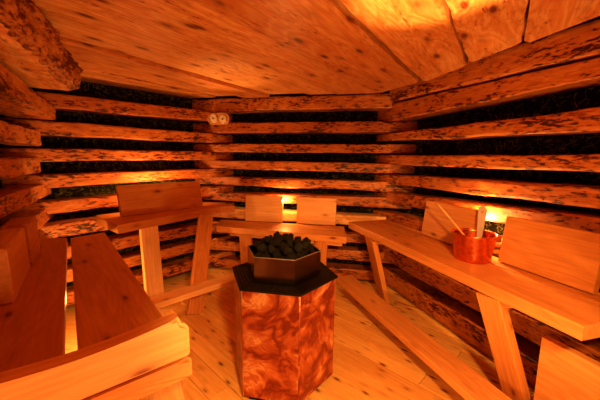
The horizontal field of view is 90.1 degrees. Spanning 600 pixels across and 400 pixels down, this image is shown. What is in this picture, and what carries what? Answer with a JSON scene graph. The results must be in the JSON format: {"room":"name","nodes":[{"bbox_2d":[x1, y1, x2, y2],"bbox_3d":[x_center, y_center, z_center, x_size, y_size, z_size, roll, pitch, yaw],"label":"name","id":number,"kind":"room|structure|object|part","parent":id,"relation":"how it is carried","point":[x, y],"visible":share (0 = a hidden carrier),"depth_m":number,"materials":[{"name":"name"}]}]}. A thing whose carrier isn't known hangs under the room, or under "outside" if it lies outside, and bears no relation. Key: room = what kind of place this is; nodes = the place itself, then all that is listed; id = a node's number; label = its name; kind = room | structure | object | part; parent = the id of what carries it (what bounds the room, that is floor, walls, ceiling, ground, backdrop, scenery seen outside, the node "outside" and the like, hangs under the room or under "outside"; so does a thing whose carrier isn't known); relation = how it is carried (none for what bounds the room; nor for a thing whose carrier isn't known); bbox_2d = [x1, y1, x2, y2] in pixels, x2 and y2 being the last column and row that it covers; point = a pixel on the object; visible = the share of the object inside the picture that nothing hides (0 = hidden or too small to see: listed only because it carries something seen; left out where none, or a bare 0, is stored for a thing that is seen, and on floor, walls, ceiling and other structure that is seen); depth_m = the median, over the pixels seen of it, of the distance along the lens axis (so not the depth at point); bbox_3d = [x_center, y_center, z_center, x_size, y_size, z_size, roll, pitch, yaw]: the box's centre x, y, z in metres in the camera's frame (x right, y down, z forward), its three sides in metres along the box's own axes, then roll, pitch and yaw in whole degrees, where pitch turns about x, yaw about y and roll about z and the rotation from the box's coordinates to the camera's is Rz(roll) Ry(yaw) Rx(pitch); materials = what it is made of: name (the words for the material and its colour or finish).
{"room":"sauna","nodes":[
{"label":"sauna","id":0,"kind":"room"},
{"bbox_2d":[0,63,55,237],"bbox_3d":[-1.675,0.109,1.496,0.431,2.290,3.107,-4,9,-29],"label":"wall","id":1,"kind":"structure","parent":0,"point":[17,100],"depth_m":2.02,"materials":[{"name":"brown wood"}]},
{"bbox_2d":[0,0,83,90],"bbox_3d":[-1.326,-0.787,1.219,0.470,0.243,2.512,-4,9,-27],"label":"wooden log","id":2,"kind":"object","parent":1,"relation":"attached to","point":[31,48],"depth_m":1.52,"materials":[{"name":"brown wood"}]},
{"bbox_2d":[0,81,234,305],"bbox_3d":[-1.749,-0.146,3.294,0.302,2.290,2.352,8,11,42],"label":"wall","id":3,"kind":"structure","parent":0,"point":[101,138],"depth_m":3.06,"materials":[{"name":"brown wood"}]},
{"bbox_2d":[208,113,229,124],"bbox_3d":[-0.974,-0.968,3.568,0.274,0.136,0.036,2,8,12],"label":"gauge","id":4,"kind":"object","parent":3,"relation":"attached to","point":[213,118],"visible":1,"depth_m":3.56,"materials":[{"name":"brown wood"}]},
{"bbox_2d":[65,266,534,399],"bbox_3d":[-0.214,1.306,1.750,4.800,0.120,5.300,1,8,0],"label":"floor","id":5,"kind":"structure","parent":0,"point":[370,362],"depth_m":2.30,"materials":[{"name":"brown wood"}]},
{"bbox_2d":[0,216,191,399],"bbox_3d":[-1.150,0.700,1.682,0.842,1.103,2.040,-4,9,-32],"label":"bench","id":6,"kind":"object","parent":5,"relation":"on","point":[127,350],"visible":1,"depth_m":1.10,"materials":[{"name":"brown wood"}]},
{"bbox_3d":[-1.411,0.298,1.424,0.125,0.240,0.487,-5,10,-35],"label":"backrest","id":7,"kind":"part","parent":6,"relation":"part of","materials":[{"name":"brown wood"}]},
{"bbox_3d":[-1.677,0.241,1.806,0.125,0.240,0.273,-5,10,-34],"label":"backrest","id":8,"kind":"part","parent":6,"relation":"part of","materials":[{"name":"brown wood"}]},
{"bbox_3d":[-0.688,0.488,0.821,0.754,0.186,0.054,-6,11,-40],"label":"rail","id":9,"kind":"part","parent":6,"relation":"part of","materials":[{"name":"orange wood"}]},
{"bbox_3d":[-0.575,0.902,1.325,0.130,0.810,0.050,-10,21,-18],"label":"leg","id":10,"kind":"part","parent":6,"relation":"part of","materials":[{"name":"brown wood"}]},
{"bbox_2d":[96,181,234,315],"bbox_3d":[-1.213,0.456,3.036,1.279,1.241,0.928,-7,11,-44],"label":"bench","id":11,"kind":"object","parent":5,"relation":"on","point":[142,207],"visible":0.83,"depth_m":2.84,"materials":[{"name":"brown wood"}]},
{"bbox_3d":[-1.310,0.667,2.667,0.050,0.894,0.150,-11,-6,43],"label":"leg","id":12,"kind":"part","parent":11,"relation":"part of","materials":[{"name":"brown wood"}]},
{"bbox_3d":[-1.385,-0.029,3.041,0.045,0.285,0.827,-8,1,41],"label":"backrest","id":13,"kind":"part","parent":11,"relation":"part of","materials":[{"name":"brown wood"}]},
{"bbox_3d":[-0.992,0.625,2.988,0.050,0.962,0.150,-16,-24,42],"label":"leg","id":14,"kind":"part","parent":11,"relation":"part of","materials":[{"name":"brown wood"}]},
{"bbox_2d":[216,195,345,265],"bbox_3d":[-0.239,0.494,3.442,1.602,1.035,0.524,3,8,16],"label":"bench","id":15,"kind":"object","parent":5,"relation":"on","point":[321,212],"visible":0.74,"depth_m":3.42,"materials":[{"name":"brown wood"}]},
{"bbox_3d":[-0.612,0.672,3.448,0.140,0.670,0.050,8,23,16],"label":"leg","id":16,"kind":"part","parent":15,"relation":"part of","materials":[{"name":"brown wood"}]},
{"bbox_3d":[-0.431,0.104,3.604,0.459,0.310,0.045,2,3,11],"label":"backrest","id":17,"kind":"part","parent":15,"relation":"part of","materials":[{"name":"brown wood"}]},
{"bbox_3d":[0.191,0.128,3.479,0.454,0.310,0.045,2,3,11],"label":"backrest","id":18,"kind":"part","parent":15,"relation":"part of","materials":[{"name":"brown wood"}]},
{"bbox_3d":[0.207,0.717,3.196,0.140,0.670,0.050,8,23,16],"label":"leg","id":19,"kind":"part","parent":15,"relation":"part of","materials":[{"name":"brown wood"}]},
{"bbox_2d":[232,240,337,399],"bbox_3d":[-0.114,0.756,2.011,0.703,0.898,0.677,1,8,0],"label":"stove","id":20,"kind":"object","parent":5,"relation":"on","point":[284,308],"visible":0.88,"depth_m":1.75,"materials":[{"name":"brown stone"}]},
{"bbox_3d":[-0.391,0.827,1.925,0.012,0.675,0.336,-2,9,-19],"label":"copper panel","id":21,"kind":"part","parent":20,"relation":"part of","materials":[{"name":"orange metal"}]},
{"bbox_3d":[-0.171,0.856,1.736,0.336,0.675,0.012,2,8,11],"label":"copper panel","id":22,"kind":"part","parent":20,"relation":"part of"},
{"bbox_3d":[-0.111,0.475,1.971,0.620,0.015,0.716,-2,9,-19],"label":"plate","id":23,"kind":"part","parent":20,"relation":"part of","materials":[{"name":"black metal"}]},
{"bbox_3d":[0.105,0.846,1.830,0.012,0.675,0.336,8,11,41],"label":"copper panel","id":24,"kind":"part","parent":20,"relation":"part of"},
{"label":"stone","id":25,"kind":"object","parent":20,"relation":"in","visible":0},
{"label":"stone","id":26,"kind":"object","parent":25,"relation":"on","visible":0},
{"bbox_2d":[296,252,302,258],"bbox_3d":[-0.008,0.340,1.812,0.044,0.048,0.044,6,10,33],"label":"stone","id":27,"kind":"object","parent":26,"relation":"on","point":[298,255],"visible":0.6,"depth_m":1.80,"materials":[{"name":"grey stone"}]},
{"bbox_2d":[294,243,302,251],"bbox_3d":[-0.012,0.291,1.837,0.046,0.059,0.058,8,11,43],"label":"stone","id":28,"kind":"object","parent":27,"relation":"on","point":[297,247],"visible":1,"depth_m":1.82,"materials":[{"name":"grey stone"}]},
{"label":"stone","id":29,"kind":"object","parent":20,"relation":"on","visible":0},
{"bbox_2d":[274,238,280,246],"bbox_3d":[-0.140,0.263,1.862,0.048,0.052,0.049,0,8,-4],"label":"stone","id":30,"kind":"object","parent":29,"relation":"on","point":[277,242],"visible":1,"depth_m":1.85,"materials":[{"name":"grey stone"}]},
{"label":"stone","id":31,"kind":"object","parent":20,"relation":"on","visible":0},
{"bbox_2d":[275,234,282,240],"bbox_3d":[-0.135,0.248,1.935,0.053,0.057,0.055,2,8,7],"label":"stone","id":32,"kind":"object","parent":31,"relation":"on","point":[277,235],"visible":0.57,"depth_m":1.92,"materials":[{"name":"grey stone"}]},
{"label":"stone","id":33,"kind":"object","parent":20,"relation":"on","visible":0},
{"bbox_2d":[273,252,279,258],"bbox_3d":[-0.141,0.344,1.806,0.045,0.058,0.038,1,8,2],"label":"stone","id":34,"kind":"object","parent":33,"relation":"on","point":[276,254],"visible":0.68,"depth_m":1.79,"materials":[{"name":"grey stone"}]},
{"label":"stone","id":35,"kind":"object","parent":20,"relation":"on","visible":0},
{"bbox_2d":[293,239,300,244],"bbox_3d":[-0.017,0.281,1.922,0.055,0.067,0.071,1,8,6],"label":"stone","id":36,"kind":"object","parent":35,"relation":"on","point":[296,241],"visible":0.4,"depth_m":1.90,"materials":[{"name":"grey stone"}]},
{"label":"stone","id":37,"kind":"object","parent":20,"relation":"on","visible":0},
{"bbox_2d":[253,241,260,247],"bbox_3d":[-0.271,0.285,1.903,0.053,0.054,0.043,-3,9,-24],"label":"stone","id":38,"kind":"object","parent":37,"relation":"on","point":[256,243],"visible":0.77,"depth_m":1.89,"materials":[{"name":"grey stone"}]},
{"label":"stone","id":39,"kind":"object","parent":20,"relation":"on","visible":0},
{"bbox_2d":[257,243,265,251],"bbox_3d":[-0.238,0.293,1.849,0.061,0.057,0.060,-7,11,-43],"label":"stone","id":40,"kind":"object","parent":39,"relation":"on","point":[261,247],"visible":1,"depth_m":1.82,"materials":[{"name":"grey stone"}]},
{"bbox_2d":[268,245,275,253],"bbox_3d":[-0.176,0.297,1.819,0.046,0.057,0.060,-5,10,-35],"label":"stone","id":41,"kind":"object","parent":39,"relation":"on","point":[271,249],"visible":1,"depth_m":1.80,"materials":[{"name":"grey stone"}]},
{"bbox_2d":[335,200,599,399],"bbox_3d":[1.054,0.648,2.181,0.632,1.140,2.430,-2,8,-18],"label":"bench","id":42,"kind":"object","parent":5,"relation":"on","point":[548,273],"visible":0.95,"depth_m":1.72,"materials":[{"name":"brown wood"}]},
{"bbox_3d":[0.784,0.706,3.028,0.050,0.789,0.190,-19,22,-5],"label":"leg","id":43,"kind":"part","parent":42,"relation":"part of","materials":[{"name":"brown wood"}]},
{"bbox_3d":[1.223,0.196,2.437,0.045,0.310,0.563,5,6,-19],"label":"backrest","id":44,"kind":"part","parent":42,"relation":"part of","materials":[{"name":"brown wood"}]},
{"bbox_2d":[451,228,501,263],"bbox_3d":[1.187,0.313,2.052,0.282,0.188,0.282,1,8,0],"label":"bucket","id":45,"kind":"object","parent":42,"relation":"on","point":[468,248],"visible":0.94,"depth_m":1.96,"materials":[{"name":"orange metal"}]},
{"bbox_2d":[436,202,464,234],"bbox_3d":[1.121,0.207,2.118,0.059,0.330,0.405,-4,9,-30],"label":"ladle","id":46,"kind":"object","parent":45,"relation":"in","point":[437,203],"visible":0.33,"depth_m":2.18,"materials":[{"name":"brown wood"}]},
{"bbox_2d":[476,206,486,236],"bbox_3d":[1.257,0.215,2.102,0.076,0.338,0.131,5,9,31],"label":"ladle","id":47,"kind":"object","parent":45,"relation":"in","point":[481,218],"visible":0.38,"depth_m":2.11,"materials":[{"name":"brown wood"}]},
{"bbox_3d":[1.193,0.893,1.738,0.060,0.774,0.135,-22,8,-20],"label":"leg","id":48,"kind":"part","parent":42,"relation":"part of","materials":[{"name":"brown wood"}]},
{"bbox_3d":[1.447,0.294,1.756,0.045,0.310,0.516,5,6,-19],"label":"backrest","id":49,"kind":"part","parent":42,"relation":"part of","materials":[{"name":"brown wood"}]},
{"bbox_3d":[1.410,1.042,1.382,0.050,0.540,0.579,-2,8,-18],"label":"support panel","id":50,"kind":"part","parent":42,"relation":"part of","materials":[{"name":"brown wood"}]},
{"bbox_2d":[192,90,417,279],"bbox_3d":[-0.013,-0.192,3.746,2.793,2.290,0.303,2,8,11],"label":"wall","id":51,"kind":"structure","parent":0,"point":[289,146],"depth_m":3.63,"materials":[{"name":"brown wood"}]},
{"bbox_2d":[32,0,599,97],"bbox_3d":[-0.737,-0.917,0.894,6.093,0.170,6.575,1,8,0],"label":"ceiling","id":52,"kind":"structure","parent":0,"point":[180,48],"depth_m":1.78,"materials":[{"name":"brown wood"}]},
{"bbox_2d":[373,57,599,386],"bbox_3d":[1.566,0.055,2.123,0.302,2.290,3.481,-2,8,-18],"label":"wall","id":53,"kind":"structure","parent":0,"point":[525,146],"depth_m":2.20,"materials":[{"name":"brown wood"}]},
{"bbox_2d":[390,19,599,101],"bbox_3d":[1.488,-0.934,2.018,0.194,0.270,2.724,-2,8,-18],"label":"wooden log","id":54,"kind":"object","parent":53,"relation":"attached to","point":[579,43],"depth_m":1.94,"materials":[{"name":"brown wood"}]},
{"label":"stone","id":55,"kind":"object","parent":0,"visible":0},
{"label":"stone","id":56,"kind":"object","parent":55,"relation":"on","visible":0},
{"label":"stone","id":57,"kind":"object","parent":56,"relation":"on","visible":0},
{"bbox_2d":[264,236,271,242],"bbox_3d":[-0.205,0.257,1.940,0.049,0.048,0.056,1,8,5],"label":"stone","id":58,"kind":"object","parent":57,"relation":"on","point":[267,239],"visible":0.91,"depth_m":1.91,"materials":[{"name":"grey stone"}]},
{"bbox_3d":[-0.231,0.391,1.811,0.047,0.053,0.050,-15,37,45],"label":"stone","id":59,"kind":"object","parent":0,"visible":0},
{"bbox_2d":[254,252,262,256],"bbox_3d":[-0.257,0.346,1.822,0.047,0.057,0.059,7,10,38],"label":"stone","id":60,"kind":"object","parent":59,"relation":"on","point":[258,254],"visible":0.53,"depth_m":1.81,"materials":[{"name":"grey stone"}]},
{"label":"stone","id":61,"kind":"object","parent":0,"visible":0},
{"label":"stone","id":62,"kind":"object","parent":61,"relation":"on","visible":0},
{"bbox_2d":[301,241,307,249],"bbox_3d":[0.021,0.287,1.881,0.047,0.057,0.052,-5,10,-35],"label":"stone","id":63,"kind":"object","parent":62,"relation":"on","point":[304,244],"visible":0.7,"depth_m":1.87,"materials":[{"name":"grey stone"}]},
{"label":"stone","id":64,"kind":"object","parent":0,"visible":0},
{"bbox_2d":[286,253,296,259],"bbox_3d":[-0.051,0.349,1.770,0.058,0.064,0.060,8,11,42],"label":"stone","id":65,"kind":"object","parent":64,"relation":"on","point":[292,256],"visible":0.57,"depth_m":1.75,"materials":[{"name":"grey stone"}]},
{"bbox_2d":[283,246,291,254],"bbox_3d":[-0.077,0.301,1.794,0.054,0.055,0.050,-7,11,-43],"label":"stone","id":66,"kind":"object","parent":65,"relation":"on","point":[287,250],"visible":0.98,"depth_m":1.78,"materials":[{"name":"grey stone"}]},
{"label":"stone","id":67,"kind":"object","parent":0,"visible":0},
{"label":"stone","id":68,"kind":"object","parent":67,"relation":"on","visible":0},
{"bbox_2d":[280,243,288,251],"bbox_3d":[-0.097,0.292,1.839,0.054,0.057,0.043,-5,10,-37],"label":"stone","id":69,"kind":"object","parent":68,"relation":"on","point":[284,244],"visible":0.59,"depth_m":1.83,"materials":[{"name":"grey stone"}]},
{"label":"stone","id":70,"kind":"object","parent":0,"visible":0},
{"bbox_3d":[-0.052,0.332,1.860,0.065,0.048,0.047,34,-15,-37],"label":"stone","id":71,"kind":"object","parent":70,"relation":"on","visible":0},
{"bbox_2d":[286,239,292,247],"bbox_3d":[-0.064,0.270,1.870,0.042,0.056,0.039,1,8,2],"label":"stone","id":72,"kind":"object","parent":71,"relation":"on","point":[289,241],"visible":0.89,"depth_m":1.86,"materials":[{"name":"grey stone"}]}
]}

